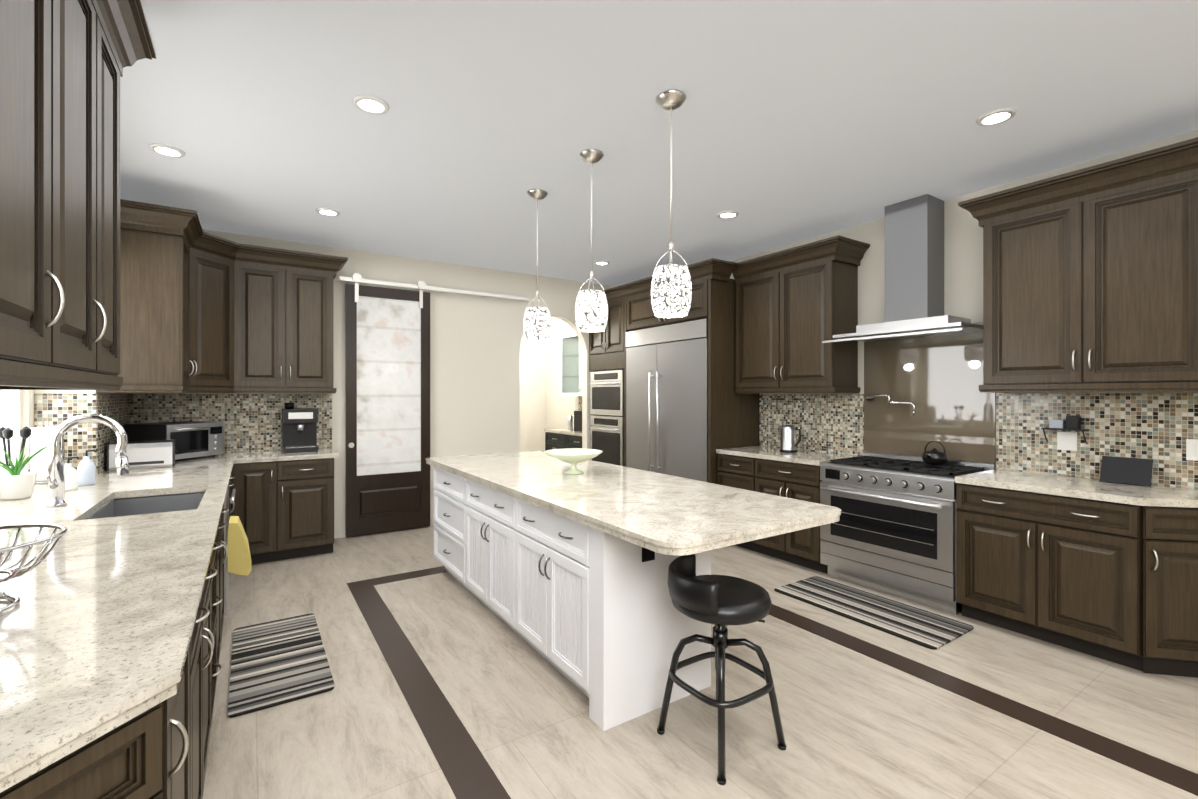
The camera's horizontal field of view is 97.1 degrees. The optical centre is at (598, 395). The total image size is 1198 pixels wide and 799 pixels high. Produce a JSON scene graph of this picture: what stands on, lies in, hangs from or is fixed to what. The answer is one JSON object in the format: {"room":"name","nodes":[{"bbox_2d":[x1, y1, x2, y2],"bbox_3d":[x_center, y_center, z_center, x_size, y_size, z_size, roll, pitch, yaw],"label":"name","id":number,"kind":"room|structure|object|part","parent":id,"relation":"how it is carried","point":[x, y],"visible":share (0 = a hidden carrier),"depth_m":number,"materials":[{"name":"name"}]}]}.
{"room":"kitchen","nodes":[
{"label":"kitchen","id":0,"kind":"room"},
{"bbox_2d":[1,390,128,469],"bbox_3d":[-2.211,-0.025,1.405,0.410,2.970,7.440,0,0,-33],"label":"wall","id":1,"kind":"structure","parent":0,"point":[28,408],"depth_m":3.30,"materials":[{"name":"beige paint"}]},
{"bbox_2d":[5,390,21,464],"bbox_3d":[-3.170,-0.215,2.407,0.270,1.950,2.530,0,0,-33],"label":"bay window","id":2,"kind":"structure","parent":1,"relation":"in","point":[13,410],"depth_m":3.24,"materials":[{"name":"white glass"}]},
{"bbox_2d":[0,0,155,389],"bbox_3d":[-1.348,-0.696,0.973,0.548,1.352,2.394,0,0,-33],"label":"upper cabinet","id":3,"kind":"object","parent":1,"relation":"attached to","point":[63,63],"visible":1,"depth_m":1.39,"materials":[{"name":"brown wood"}]},
{"bbox_2d":[96,199,207,392],"bbox_3d":[-3.289,-0.666,3.940,0.570,1.292,0.780,0,0,-33],"label":"upper cabinet","id":4,"kind":"object","parent":1,"relation":"attached to","point":[201,311],"depth_m":3.73,"materials":[{"name":"brown wood"}]},
{"bbox_2d":[129,229,615,538],"bbox_3d":[-1.865,-0.025,6.015,5.480,2.970,0.120,0,0,-33],"label":"wall","id":5,"kind":"structure","parent":0,"point":[475,341],"depth_m":6.14,"materials":[{"name":"beige paint"}]},
{"bbox_2d":[208,233,347,392],"bbox_3d":[-3.136,-0.666,4.679,1.638,1.292,0.705,0,0,-33],"label":"upper cabinet","id":6,"kind":"object","parent":5,"relation":"attached to","point":[270,310],"depth_m":4.76,"materials":[{"name":"brown wood"}]},
{"bbox_2d":[339,516,433,537],"bbox_3d":[-1.819,1.410,5.964,2.020,0.100,0.013,0,0,-33],"label":"baseboard","id":7,"kind":"structure","parent":5,"relation":"attached to","point":[341,532],"depth_m":5.42,"materials":[{"name":"white paint"}]},
{"bbox_2d":[340,273,527,536],"bbox_3d":[-1.766,0.096,5.946,2.090,2.698,0.103,0,0,-33],"label":"barn door","id":8,"kind":"structure","parent":5,"relation":"in","point":[387,405],"depth_m":5.62,"materials":[{"name":"brown wood"}]},
{"bbox_3d":[-1.766,-1.208,5.946,2.090,0.090,0.103,0,0,-33],"label":"barn door rail","id":9,"kind":"part","parent":8,"relation":"part of","materials":[{"name":"silver metal"}]},
{"bbox_2d":[520,334,545,451],"bbox_3d":[-1.840,-0.024,9.122,2.020,2.970,0.120,0,0,-33],"label":"wall","id":10,"kind":"structure","parent":0,"point":[532,393],"depth_m":9.48,"materials":[{"name":"beige paint"}]},
{"bbox_2d":[120,0,1197,286],"bbox_3d":[-0.645,-1.550,3.909,6.060,0.080,10.200,0,0,-33],"label":"ceiling","id":11,"kind":"structure","parent":0,"point":[796,120],"depth_m":2.84,"materials":[{"name":"grey paint"}]},
{"bbox_2d":[149,143,184,157],"bbox_3d":[-2.657,-1.504,3.255,0.176,0.012,0.176,0,0,-33],"label":"recessed light","id":12,"kind":"object","parent":11,"relation":"in","point":[166,150],"visible":0.96,"depth_m":3.24,"materials":[{"name":"white plastic"}]},
{"bbox_2d":[316,208,339,215],"bbox_3d":[-2.224,-1.504,4.342,0.176,0.012,0.176,0,0,-33],"label":"recessed light","id":13,"kind":"object","parent":11,"relation":"in","point":[328,211],"visible":0.98,"depth_m":4.33,"materials":[{"name":"white plastic"}]},
{"bbox_2d":[353,95,388,113],"bbox_3d":[-1.181,-1.504,2.742,0.176,0.012,0.176,0,0,-33],"label":"recessed light","id":14,"kind":"object","parent":11,"relation":"in","point":[370,104],"visible":1,"depth_m":2.73,"materials":[{"name":"white plastic"}]},
{"bbox_2d":[523,189,550,341],"bbox_3d":[-0.459,-0.955,3.936,0.208,1.101,0.208,0,0,-33],"label":"pendant light","id":15,"kind":"object","parent":11,"relation":"hanging from","point":[536,324],"visible":1,"depth_m":3.87,"materials":[{"name":"white glass"}]},
{"bbox_2d":[575,149,607,331],"bbox_3d":[-0.046,-0.956,3.310,0.208,1.101,0.208,0,0,-33],"label":"pendant light","id":16,"kind":"object","parent":11,"relation":"hanging from","point":[591,310],"visible":1,"depth_m":3.24,"materials":[{"name":"white glass"}]},
{"bbox_2d":[594,261,609,264],"bbox_3d":[0.032,-1.504,6.008,0.176,0.012,0.176,0,0,-33],"label":"recessed light","id":17,"kind":"object","parent":11,"relation":"in","point":[601,262],"visible":1,"depth_m":5.99,"materials":[{"name":"white plastic"}]},
{"bbox_2d":[651,90,691,317],"bbox_3d":[0.366,-0.956,2.683,0.208,1.101,0.208,0,0,-33],"label":"pendant light","id":18,"kind":"object","parent":11,"relation":"hanging from","point":[671,290],"visible":1,"depth_m":2.62,"materials":[{"name":"white glass"}]},
{"bbox_2d":[717,211,738,218],"bbox_3d":[1.075,-1.504,4.407,0.176,0.012,0.176,0,0,-33],"label":"recessed light","id":19,"kind":"object","parent":11,"relation":"in","point":[727,214],"visible":0.98,"depth_m":4.39,"materials":[{"name":"white plastic"}]},
{"bbox_2d":[976,108,1016,125],"bbox_3d":[2.151,-1.504,2.865,0.176,0.012,0.176,0,0,-33],"label":"recessed light","id":20,"kind":"object","parent":11,"relation":"in","point":[997,116],"visible":1,"depth_m":2.85,"materials":[{"name":"white plastic"}]},
{"bbox_2d":[202,526,1197,798],"bbox_3d":[-0.645,1.490,3.909,6.060,0.060,10.200,0,0,-33],"label":"floor","id":21,"kind":"structure","parent":0,"point":[858,726],"depth_m":2.40,"materials":[{"name":"tile"}]},
{"bbox_2d":[88,486,227,615],"bbox_3d":[-2.339,1.015,2.649,0.738,0.889,0.859,0,0,-33],"label":"base cabinet","id":22,"kind":"object","parent":21,"relation":"on","point":[183,499],"depth_m":2.98,"materials":[{"name":"brown wood"}]},
{"bbox_2d":[227,516,251,575],"bbox_3d":[-1.780,0.742,2.622,0.096,0.265,0.180,0,0,-33],"label":"hanging towel","id":23,"kind":"object","parent":22,"relation":"hanging from","point":[239,561],"visible":1,"depth_m":2.54,"materials":[{"name":"yellow fabric"}]},
{"bbox_2d":[152,714,175,798],"bbox_3d":[-1.021,1.015,0.642,0.730,0.889,0.517,0,0,-33],"label":"base cabinet","id":24,"kind":"object","parent":21,"relation":"on","point":[166,784],"depth_m":1.04,"materials":[{"name":"brown wood"}]},
{"bbox_2d":[176,594,203,798],"bbox_3d":[-1.274,1.015,1.033,0.738,0.889,0.528,0,0,-33],"label":"base cabinet","id":25,"kind":"object","parent":21,"relation":"on","point":[190,700],"depth_m":1.48,"materials":[{"name":"brown wood"}]},
{"bbox_2d":[200,542,215,781],"bbox_3d":[-1.613,1.015,1.548,0.738,0.889,0.937,0,0,-33],"label":"base cabinet","id":26,"kind":"object","parent":21,"relation":"on","point":[209,591],"depth_m":2.07,"materials":[{"name":"brown wood"}]},
{"bbox_2d":[216,510,223,680],"bbox_3d":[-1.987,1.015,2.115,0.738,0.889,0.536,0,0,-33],"label":"base cabinet","id":27,"kind":"object","parent":21,"relation":"on","point":[219,529],"depth_m":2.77,"materials":[{"name":"brown wood"}]},
{"bbox_2d":[228,478,231,591],"bbox_3d":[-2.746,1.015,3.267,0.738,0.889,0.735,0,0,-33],"label":"base cabinet","id":28,"kind":"object","parent":21,"relation":"on","point":[229,479],"depth_m":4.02,"materials":[{"name":"brown wood"}]},
{"bbox_2d":[232,462,239,517],"bbox_3d":[-3.131,1.016,3.894,0.784,0.889,0.849,0,0,-33],"label":"base cabinet","id":29,"kind":"object","parent":21,"relation":"on","point":[235,465],"depth_m":4.43,"materials":[{"name":"brown wood"}]},
{"bbox_2d":[240,458,287,563],"bbox_3d":[-3.077,1.016,4.755,0.406,0.889,0.645,0,0,-33],"label":"base cabinet","id":30,"kind":"object","parent":21,"relation":"on","point":[263,485],"depth_m":4.57,"materials":[{"name":"brown wood"}]},
{"bbox_2d":[0,458,235,798],"bbox_3d":[-2.232,0.550,2.229,1.037,0.040,4.561,0,0,-33],"label":"countertop","id":31,"kind":"structure","parent":30,"relation":"on","point":[93,647],"depth_m":1.18,"materials":[{"name":"beige stone"}]},
{"bbox_2d":[0,426,31,473],"bbox_3d":[-3.169,0.349,2.862,0.148,0.360,0.148,0,0,-33],"label":"utensil crock","id":32,"kind":"object","parent":31,"relation":"on","point":[7,433],"visible":0.5,"depth_m":2.85,"materials":[{"name":"white ceramic"}]},
{"bbox_2d":[0,445,47,499],"bbox_3d":[-2.972,0.390,2.711,0.271,0.278,0.200,0,0,-33],"label":"plant","id":33,"kind":"object","parent":31,"relation":"on","point":[16,483],"visible":1,"depth_m":2.69,"materials":[{"name":"green plant"}]},
{"bbox_2d":[0,524,66,612],"bbox_3d":[-1.539,0.441,1.285,0.349,0.174,0.349,0,0,-33],"label":"fruit basket","id":34,"kind":"object","parent":31,"relation":"on","point":[15,600],"visible":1,"depth_m":1.35,"materials":[{"name":"silver metal"}]},
{"bbox_2d":[30,421,56,483],"bbox_3d":[-3.370,0.344,3.228,0.150,0.370,0.150,0,0,-33],"label":"paper towel","id":35,"kind":"object","parent":31,"relation":"on","point":[40,437],"visible":0.5,"depth_m":3.17,"materials":[{"name":"white paper"}]},
{"bbox_2d":[65,450,95,490],"bbox_3d":[-2.989,0.425,3.035,0.083,0.207,0.263,0,0,-21],"label":"soap dispenser","id":36,"kind":"object","parent":31,"relation":"on","point":[84,474],"visible":0.9,"depth_m":3.08,"materials":[{"name":"white ceramic"}]},
{"bbox_2d":[44,414,129,506],"bbox_3d":[-2.497,0.309,2.584,0.302,0.439,0.107,0,0,-33],"label":"faucet","id":37,"kind":"object","parent":31,"relation":"on","point":[55,472],"visible":1,"depth_m":2.54,"materials":[{"name":"silver metal"}]},
{"bbox_2d":[107,439,177,470],"bbox_3d":[-3.346,0.431,3.890,0.388,0.196,0.182,0,0,-37],"label":"toaster","id":38,"kind":"object","parent":31,"relation":"on","point":[143,454],"visible":0.94,"depth_m":3.83,"materials":[{"name":"silver metal"}]},
{"bbox_2d":[175,446,338,461],"bbox_3d":[-3.205,0.550,4.689,1.538,0.040,0.617,0,0,-33],"label":"countertop","id":39,"kind":"structure","parent":30,"relation":"on","point":[323,451],"depth_m":4.75,"materials":[{"name":"beige stone"}]},
{"bbox_2d":[124,421,223,459],"bbox_3d":[-3.514,0.379,4.420,0.469,0.300,0.500,0,0,12],"label":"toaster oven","id":40,"kind":"object","parent":39,"relation":"on","point":[193,439],"visible":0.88,"depth_m":4.32,"materials":[{"name":"grey metal"}]},
{"bbox_2d":[282,403,317,452],"bbox_3d":[-2.841,0.299,5.025,0.280,0.460,0.400,0,0,-33],"label":"coffee machine","id":41,"kind":"object","parent":39,"relation":"on","point":[299,430],"visible":1,"depth_m":4.98,"materials":[{"name":"black plastic"}]},
{"bbox_2d":[227,613,334,717],"bbox_3d":[-1.788,1.453,2.953,0.440,0.010,1.080,0,0,-33],"label":"area rug","id":42,"kind":"object","parent":21,"relation":"on","point":[278,662],"visible":0.96,"depth_m":2.83,"materials":[{"name":"grey fabric"}]},
{"bbox_2d":[288,458,333,558],"bbox_3d":[-2.802,1.016,4.958,0.509,0.889,0.608,0,0,-33],"label":"base cabinet","id":43,"kind":"object","parent":21,"relation":"on","point":[310,480],"depth_m":4.75,"materials":[{"name":"brown wood"}]},
{"bbox_2d":[545,432,563,450],"bbox_3d":[-0.397,1.016,8.199,0.618,0.889,0.708,0,0,-33],"label":"base cabinet","id":44,"kind":"object","parent":21,"relation":"on","point":[553,440],"depth_m":8.08,"materials":[{"name":"grey"}]},
{"bbox_2d":[544,428,581,435],"bbox_3d":[-0.243,0.550,7.958,0.626,0.040,1.320,0,0,-33],"label":"countertop","id":45,"kind":"structure","parent":44,"relation":"on","point":[560,429],"depth_m":8.00,"materials":[{"name":"beige stone"}]},
{"bbox_2d":[572,408,581,431],"bbox_3d":[-0.203,0.380,7.883,0.250,0.299,0.250,0,0,-33],"label":"coffee machine","id":46,"kind":"object","parent":45,"relation":"on","point":[577,414],"depth_m":7.83,"materials":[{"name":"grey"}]},
{"bbox_2d":[564,432,581,448],"bbox_3d":[-0.071,1.016,7.704,0.618,0.889,0.708,0,0,-33],"label":"base cabinet","id":47,"kind":"object","parent":21,"relation":"on","point":[570,436],"depth_m":7.65,"materials":[{"name":"grey"}]},
{"bbox_2d":[426,463,739,730],"bbox_3d":[-0.313,1.018,3.620,0.963,0.884,2.588,0,0,-33],"label":"kitchen island","id":48,"kind":"object","parent":21,"relation":"on","point":[546,557],"depth_m":2.58,"materials":[{"name":"white wood"}]},
{"bbox_2d":[426,451,840,558],"bbox_3d":[-0.157,0.553,3.476,1.090,0.046,3.160,0,0,-33],"label":"island countertop","id":49,"kind":"structure","parent":48,"relation":"on","point":[674,517],"depth_m":2.62,"materials":[{"name":"beige stone"}]},
{"bbox_2d":[544,448,602,473],"bbox_3d":[-0.172,0.455,3.610,0.400,0.148,0.400,0,0,-33],"label":"bowl","id":50,"kind":"object","parent":49,"relation":"on","point":[573,456],"visible":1,"depth_m":3.57,"materials":[{"name":"white ceramic"}]},
{"bbox_2d":[589,258,758,483],"bbox_3d":[0.773,0.074,6.250,0.808,2.772,2.350,0,0,-33],"label":"cabinet unit","id":51,"kind":"object","parent":21,"relation":"on","point":[665,398],"visible":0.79,"depth_m":5.67,"materials":[{"name":"brown wood"}]},
{"bbox_2d":[657,554,785,784],"bbox_3d":[0.504,1.092,2.243,0.430,0.735,0.430,0,0,-33],"label":"stool","id":52,"kind":"object","parent":21,"relation":"on","point":[720,602],"visible":1,"depth_m":2.15,"materials":[{"name":"black leather"}]},
{"bbox_2d":[347,566,1197,798],"bbox_3d":[0.245,1.459,2.962,2.425,0.001,4.340,0,0,-33],"label":"floor border","id":53,"kind":"object","parent":21,"relation":"on","point":[467,770],"depth_m":2.48,"materials":[{"name":"brown"}]},
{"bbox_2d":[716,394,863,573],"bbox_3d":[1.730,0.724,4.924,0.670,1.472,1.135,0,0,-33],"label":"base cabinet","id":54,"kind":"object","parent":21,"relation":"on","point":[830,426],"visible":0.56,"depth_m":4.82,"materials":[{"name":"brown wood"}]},
{"bbox_2d":[779,425,800,452],"bbox_3d":[1.789,0.403,4.958,0.160,0.252,0.242,0,0,-33],"label":"kettle","id":55,"kind":"object","parent":54,"relation":"on","point":[789,443],"visible":1,"depth_m":4.91,"materials":[{"name":"silver metal"}]},
{"bbox_2d":[774,576,973,649],"bbox_3d":[1.829,1.453,3.635,0.530,0.010,1.120,0,0,-33],"label":"area rug","id":56,"kind":"object","parent":21,"relation":"on","point":[924,628],"visible":0.98,"depth_m":3.53,"materials":[{"name":"grey fabric"}]},
{"bbox_2d":[820,452,995,614],"bbox_3d":[2.294,0.978,4.025,0.712,0.965,0.976,0,0,-33],"label":"range","id":57,"kind":"object","parent":21,"relation":"on","point":[892,531],"visible":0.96,"depth_m":3.81,"materials":[{"name":"silver metal"}]},
{"bbox_2d":[922,441,947,464],"bbox_3d":[2.518,0.430,3.981,0.209,0.179,0.167,0,0,-33],"label":"teapot","id":58,"kind":"object","parent":57,"relation":"on","point":[934,456],"visible":1,"depth_m":3.94,"materials":[{"name":"black metal"}]},
{"bbox_2d":[955,481,1158,673],"bbox_3d":[2.849,1.016,3.253,0.638,0.889,0.913,0,0,-33],"label":"base cabinet","id":59,"kind":"object","parent":21,"relation":"on","point":[1065,548],"depth_m":3.01,"materials":[{"name":"brown wood"}]},
{"bbox_2d":[955,469,1197,508],"bbox_3d":[2.963,0.550,3.074,0.647,0.040,1.337,0,0,-33],"label":"countertop","id":60,"kind":"structure","parent":59,"relation":"on","point":[1179,496],"depth_m":3.06,"materials":[{"name":"beige stone"}]},
{"bbox_2d":[1099,456,1152,486],"bbox_3d":[3.171,0.452,3.178,0.110,0.155,0.220,0,0,-33],"label":"tablet stand","id":61,"kind":"object","parent":60,"relation":"on","point":[1128,471],"visible":1,"depth_m":3.16,"materials":[{"name":"black plastic"}]},
{"bbox_2d":[1159,505,1197,677],"bbox_3d":[3.180,1.015,2.751,0.638,0.889,0.517,0,0,-33],"label":"base cabinet","id":62,"kind":"object","parent":21,"relation":"on","point":[1178,528],"depth_m":2.71,"materials":[{"name":"brown wood"}]},
{"bbox_2d":[546,130,1197,463],"bbox_3d":[1.810,-0.025,5.526,0.120,2.970,10.140,0,0,-33],"label":"wall","id":63,"kind":"structure","parent":0,"point":[963,263],"depth_m":4.09,"materials":[{"name":"beige paint"}]},
{"bbox_2d":[552,324,581,395],"bbox_3d":[-0.190,-0.540,8.048,0.438,1.102,1.412,0,0,-33],"label":"upper cabinet","id":64,"kind":"object","parent":63,"relation":"attached to","point":[570,365],"depth_m":8.46,"materials":[{"name":"white"}]},
{"bbox_2d":[732,235,869,392],"bbox_3d":[1.829,-0.666,4.956,0.468,1.292,1.190,0,0,-33],"label":"upper cabinet","id":65,"kind":"object","parent":63,"relation":"attached to","point":[795,307],"visible":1,"depth_m":4.74,"materials":[{"name":"brown wood"}]},
{"bbox_2d":[822,194,982,342],"bbox_3d":[2.349,-0.967,4.061,0.585,1.078,1.020,0,0,-33],"label":"range hood","id":66,"kind":"object","parent":63,"relation":"attached to","point":[914,267],"visible":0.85,"depth_m":4.04,"materials":[{"name":"silver metal"}]},
{"bbox_2d":[864,331,995,462],"bbox_3d":[2.590,0.010,4.220,0.008,0.960,0.976,0,0,-33],"label":"backsplash","id":67,"kind":"structure","parent":63,"relation":"attached to","point":[936,380],"depth_m":4.17,"materials":[{"name":"brown glass"}]},
{"bbox_2d":[867,394,915,413],"bbox_3d":[2.413,0.070,4.377,0.114,0.160,0.441,0,0,-33],"label":"pot filler","id":68,"kind":"object","parent":67,"relation":"attached to","point":[870,397],"visible":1,"depth_m":4.34,"materials":[{"name":"silver metal"}]},
{"bbox_2d":[1041,415,1088,450],"bbox_3d":[3.040,0.245,3.451,0.090,0.230,0.220,0,0,-33],"label":"outlet","id":69,"kind":"object","parent":63,"relation":"attached to","point":[1066,440],"visible":1,"depth_m":3.46,"materials":[{"name":"white"}]},
{"bbox_2d":[958,137,1197,392],"bbox_3d":[2.981,-0.666,3.208,0.468,1.292,1.244,0,0,-33],"label":"upper cabinet","id":70,"kind":"object","parent":63,"relation":"attached to","point":[1090,279],"visible":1,"depth_m":3.08,"materials":[{"name":"brown wood"}]},
{"bbox_2d":[1186,439,1197,460],"bbox_3d":[3.401,0.310,2.976,0.009,0.120,0.130,0,0,-33],"label":"switch plate","id":71,"kind":"object","parent":63,"relation":"attached to","point":[1191,449],"visible":1,"depth_m":3.01,"materials":[{"name":"white plastic"}]}
]}

